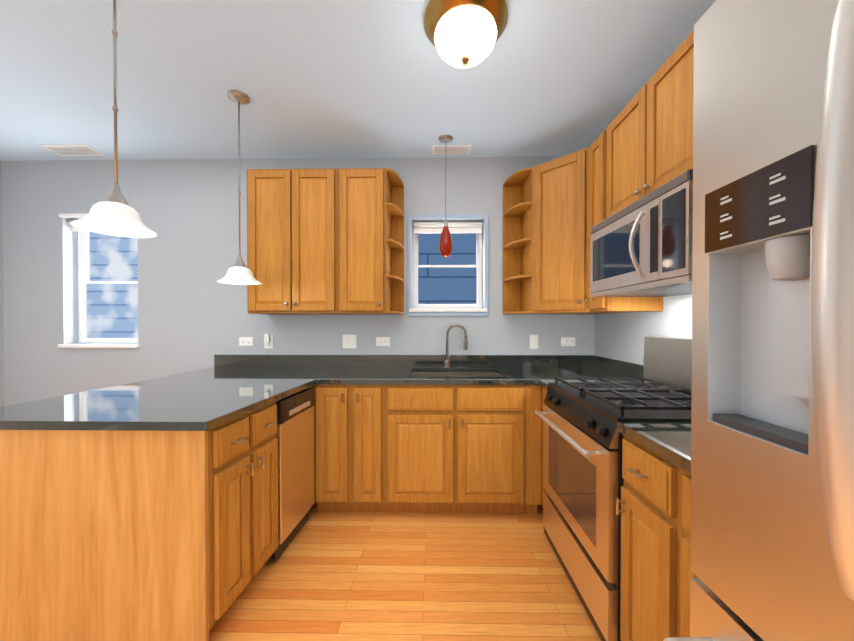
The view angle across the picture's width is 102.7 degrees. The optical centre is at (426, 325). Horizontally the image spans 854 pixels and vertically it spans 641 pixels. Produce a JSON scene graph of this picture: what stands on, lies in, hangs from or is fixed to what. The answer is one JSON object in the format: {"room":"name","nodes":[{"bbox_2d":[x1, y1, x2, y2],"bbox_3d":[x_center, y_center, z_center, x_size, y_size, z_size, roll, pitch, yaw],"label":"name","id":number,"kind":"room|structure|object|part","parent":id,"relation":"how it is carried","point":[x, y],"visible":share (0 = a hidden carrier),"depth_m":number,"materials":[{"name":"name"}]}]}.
{"room":"kitchen","nodes":[
{"label":"kitchen","id":0,"kind":"room"},
{"bbox_2d":[0,160,3,406],"bbox_3d":[-3.739,-0.051,0.785,0.220,2.650,4.230,0,0,1],"label":"wall","id":1,"kind":"structure","parent":0,"point":[1,335],"depth_m":2.89,"materials":[{"name":"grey paint"}]},
{"bbox_2d":[2,156,594,405],"bbox_3d":[-1.103,-0.068,2.968,5.420,2.650,0.220,0,0,1],"label":"wall","id":2,"kind":"structure","parent":0,"point":[193,315],"depth_m":2.87,"materials":[{"name":"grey paint"}]},
{"bbox_2d":[58,213,140,347],"bbox_3d":[-2.753,-0.379,2.967,0.680,1.128,0.230,0,0,1],"label":"window","id":3,"kind":"structure","parent":2,"relation":"in","point":[107,288],"depth_m":3.04,"materials":[{"name":"white paint"}]},
{"bbox_2d":[68,220,86,230],"bbox_3d":[-2.754,-0.859,2.928,0.620,0.091,0.044,0,0,1],"label":"roller blind","id":4,"kind":"object","parent":3,"relation":"attached to","point":[73,227],"visible":0.21,"depth_m":2.94,"materials":[{"name":"white fabric"}]},
{"bbox_2d":[239,337,252,345],"bbox_3d":[-1.515,0.133,2.861,0.116,0.072,0.009,0,0,1],"label":"electrical outlet","id":5,"kind":"object","parent":2,"relation":"attached to","point":[245,341],"visible":1,"depth_m":2.86,"materials":[{"name":"white plastic"}]},
{"bbox_2d":[264,334,272,347],"bbox_3d":[-1.325,0.129,2.840,0.072,0.123,0.044,0,0,1],"label":"electrical outlet","id":6,"kind":"object","parent":2,"relation":"attached to","point":[268,344],"depth_m":2.86,"materials":[{"name":"white plastic"}]},
{"bbox_3d":[-1.325,0.103,2.835,0.040,0.070,0.034,0,0,1],"label":"electrical outlet plug-in","id":7,"kind":"part","parent":6,"relation":"part of","materials":[{"name":"white plastic"}]},
{"bbox_2d":[247,168,403,314],"bbox_3d":[-0.763,-0.626,2.661,1.140,1.070,0.369,0,0,1],"label":"upper cabinet","id":8,"kind":"object","parent":2,"relation":"attached to","point":[325,241],"visible":1,"depth_m":2.51,"materials":[{"name":"brown wood"}]},
{"bbox_2d":[343,335,356,347],"bbox_3d":[-0.645,0.133,2.846,0.116,0.116,0.010,0,0,1],"label":"light switch","id":9,"kind":"object","parent":2,"relation":"attached to","point":[349,341],"visible":1,"depth_m":2.85,"materials":[{"name":"white plastic"}]},
{"bbox_2d":[376,337,389,345],"bbox_3d":[-0.365,0.133,2.842,0.116,0.072,0.009,0,0,1],"label":"electrical outlet","id":10,"kind":"object","parent":2,"relation":"attached to","point":[382,341],"visible":1,"depth_m":2.84,"materials":[{"name":"white plastic"}]},
{"bbox_2d":[408,214,488,315],"bbox_3d":[0.176,-0.498,2.918,0.664,0.834,0.230,0,0,1],"label":"window","id":11,"kind":"structure","parent":2,"relation":"in","point":[452,282],"depth_m":2.98,"materials":[{"name":"white paint"}]},
{"bbox_2d":[413,222,482,233],"bbox_3d":[0.175,-0.828,2.881,0.580,0.091,0.044,0,0,1],"label":"blinds","id":12,"kind":"object","parent":11,"relation":"attached to","point":[437,227],"visible":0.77,"depth_m":2.88,"materials":[{"name":"white fabric"}]},
{"bbox_2d":[530,335,537,348],"bbox_3d":[0.884,0.133,2.821,0.072,0.116,0.010,0,0,1],"label":"light switch","id":13,"kind":"object","parent":2,"relation":"attached to","point":[533,341],"visible":1,"depth_m":2.82,"materials":[{"name":"white plastic"}]},
{"bbox_2d":[561,337,574,345],"bbox_3d":[1.165,0.133,2.817,0.116,0.072,0.009,0,0,1],"label":"electrical outlet","id":14,"kind":"object","parent":2,"relation":"attached to","point":[567,341],"visible":1,"depth_m":2.81,"materials":[{"name":"white plastic"}]},
{"bbox_2d":[0,0,715,160],"bbox_3d":[-1.140,-1.425,0.732,5.420,0.100,4.670,0,0,1],"label":"ceiling","id":15,"kind":"structure","parent":0,"point":[359,78],"depth_m":1.91,"materials":[{"name":"paint"}]},
{"bbox_2d":[40,144,105,155],"bbox_3d":[-2.798,-1.386,2.705,0.360,0.009,0.160,0,0,1],"label":"ceiling vent","id":16,"kind":"object","parent":15,"relation":"in","point":[75,150],"visible":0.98,"depth_m":2.70,"materials":[{"name":"white metal"}]},
{"bbox_2d":[71,0,156,237],"bbox_3d":[-1.151,-0.867,1.262,0.236,1.024,0.236,0,0,1],"label":"pendant light","id":17,"kind":"object","parent":15,"relation":"hanging from","point":[113,213],"visible":1,"depth_m":1.26,"materials":[{"name":"white glass"}]},
{"bbox_2d":[217,90,260,284],"bbox_3d":[-1.138,-0.823,2.072,0.236,1.124,0.236,0,0,1],"label":"pendant light","id":18,"kind":"object","parent":15,"relation":"hanging from","point":[239,272],"visible":1,"depth_m":2.06,"materials":[{"name":"white glass"}]},
{"bbox_2d":[438,134,452,257],"bbox_3d":[0.140,-0.948,2.540,0.110,0.882,0.108,0,0,1],"label":"light","id":19,"kind":"object","parent":15,"relation":"hanging from","point":[445,246],"visible":1,"depth_m":2.51,"materials":[{"name":"red glass"}]},
{"bbox_2d":[432,145,470,154],"bbox_3d":[0.193,-1.386,2.696,0.300,0.009,0.130,0,0,1],"label":"ceiling vent","id":20,"kind":"object","parent":15,"relation":"in","point":[450,149],"visible":0.96,"depth_m":2.69,"materials":[{"name":"white metal"}]},
{"bbox_2d":[424,0,507,67],"bbox_3d":[0.174,-1.278,1.547,0.376,0.206,0.376,0,0,1],"label":"dome ceiling light","id":21,"kind":"object","parent":15,"relation":"attached to","point":[463,33],"visible":1,"depth_m":1.47,"materials":[{"name":"white glass"}]},
{"bbox_2d":[209,503,601,640],"bbox_3d":[-1.140,1.325,0.754,5.420,0.100,4.670,0,0,1],"label":"floor","id":22,"kind":"structure","parent":0,"point":[376,576],"depth_m":1.67,"materials":[{"name":"brown wood"}]},
{"bbox_2d":[0,430,47,640],"bbox_3d":[-1.570,0.824,2.096,0.544,0.880,1.548,0,0,1],"label":"base cabinet","id":23,"kind":"object","parent":22,"relation":"on","point":[23,453],"depth_m":1.30,"materials":[{"name":"brown wood"}]},
{"bbox_2d":[0,355,690,473],"bbox_3d":[-0.254,0.411,1.726,3.237,0.318,2.238,0,0,1],"label":"countertop","id":24,"kind":"structure","parent":23,"relation":"on","point":[225,389],"depth_m":2.03,"materials":[{"name":"black stone"}]},
{"bbox_2d":[443,324,467,367],"bbox_3d":[0.232,0.165,2.764,0.197,0.355,0.091,0,0,1],"label":"pull-down faucet","id":25,"kind":"object","parent":24,"relation":"on","point":[447,360],"visible":1,"depth_m":2.77,"materials":[{"name":"silver metal"}]},
{"bbox_2d":[48,402,277,640],"bbox_3d":[-1.102,0.828,1.553,0.658,0.880,0.478,0,0,1],"label":"base cabinet","id":26,"kind":"object","parent":22,"relation":"on","point":[138,535],"depth_m":1.30,"materials":[{"name":"brown wood"}]},
{"bbox_2d":[272,387,313,561],"bbox_3d":[-1.025,0.830,2.001,0.599,0.870,0.415,0,0,1],"label":"dishwasher","id":27,"kind":"object","parent":22,"relation":"on","point":[295,426],"visible":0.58,"depth_m":1.94,"materials":[{"name":"grey metal"}]},
{"bbox_2d":[314,385,397,511],"bbox_3d":[-0.504,0.820,2.524,0.467,0.880,0.621,0,0,1],"label":"base cabinet","id":28,"kind":"object","parent":22,"relation":"on","point":[350,420],"depth_m":2.22,"materials":[{"name":"brown wood"}]},
{"bbox_2d":[386,397,529,512],"bbox_3d":[0.189,0.930,2.514,0.920,0.660,0.621,0,0,1],"label":"base cabinet","id":29,"kind":"object","parent":22,"relation":"on","point":[435,448],"depth_m":2.21,"materials":[{"name":"brown wood"}]},
{"bbox_2d":[541,386,547,505],"bbox_3d":[1.062,0.821,2.430,0.627,0.880,0.793,0,0,1],"label":"base cabinet","id":30,"kind":"object","parent":22,"relation":"on","point":[543,391],"depth_m":2.20,"materials":[{"name":"brown wood"}]},
{"bbox_2d":[534,337,691,640],"bbox_3d":[0.982,0.667,1.649,0.727,1.200,0.760,0,0,1],"label":"gas range","id":31,"kind":"object","parent":22,"relation":"on","point":[583,479],"visible":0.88,"depth_m":1.52,"materials":[{"name":"silver metal"}]},
{"bbox_2d":[616,435,696,640],"bbox_3d":[1.027,0.833,0.928,0.648,0.880,0.676,0,0,1],"label":"base cabinet","id":32,"kind":"object","parent":22,"relation":"on","point":[657,573],"depth_m":1.07,"materials":[{"name":"brown wood"}]},
{"bbox_2d":[663,0,853,640],"bbox_3d":[0.832,0.388,0.294,0.922,1.780,0.560,0,0,1],"label":"refrigerator","id":33,"kind":"object","parent":22,"relation":"on","point":[772,481],"visible":1,"depth_m":0.45,"materials":[{"name":"grey metal"}]},
{"bbox_2d":[595,294,691,364],"bbox_3d":[1.460,-0.050,0.701,0.220,2.650,4.230,0,0,1],"label":"wall","id":34,"kind":"structure","parent":0,"point":[619,336],"depth_m":2.22,"materials":[{"name":"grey paint"}]},
{"bbox_2d":[519,151,578,313],"bbox_3d":[1.074,-0.625,2.512,0.608,1.070,0.608,0,0,1],"label":"upper cabinet","id":35,"kind":"object","parent":34,"relation":"attached to","point":[556,210],"depth_m":2.38,"materials":[{"name":"brown wood"}]},
{"bbox_2d":[579,132,662,313],"bbox_3d":[1.177,-0.622,2.118,0.388,1.070,0.281,0,0,1],"label":"upper cabinet","id":36,"kind":"object","parent":34,"relation":"attached to","point":[590,158],"depth_m":2.14,"materials":[{"name":"brown wood"}]},
{"bbox_2d":[603,30,693,220],"bbox_3d":[1.192,-0.860,1.594,0.341,0.585,0.763,0,0,1],"label":"upper cabinet","id":37,"kind":"object","parent":34,"relation":"attached to","point":[648,144],"depth_m":1.55,"materials":[{"name":"brown wood"}]},
{"bbox_2d":[590,169,692,296],"bbox_3d":[1.119,-0.362,1.599,0.486,0.400,0.760,0,0,1],"label":"over-the-range microwave","id":38,"kind":"object","parent":37,"relation":"attached to","point":[641,247],"visible":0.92,"depth_m":1.47,"materials":[{"name":"grey metal"}]}
]}

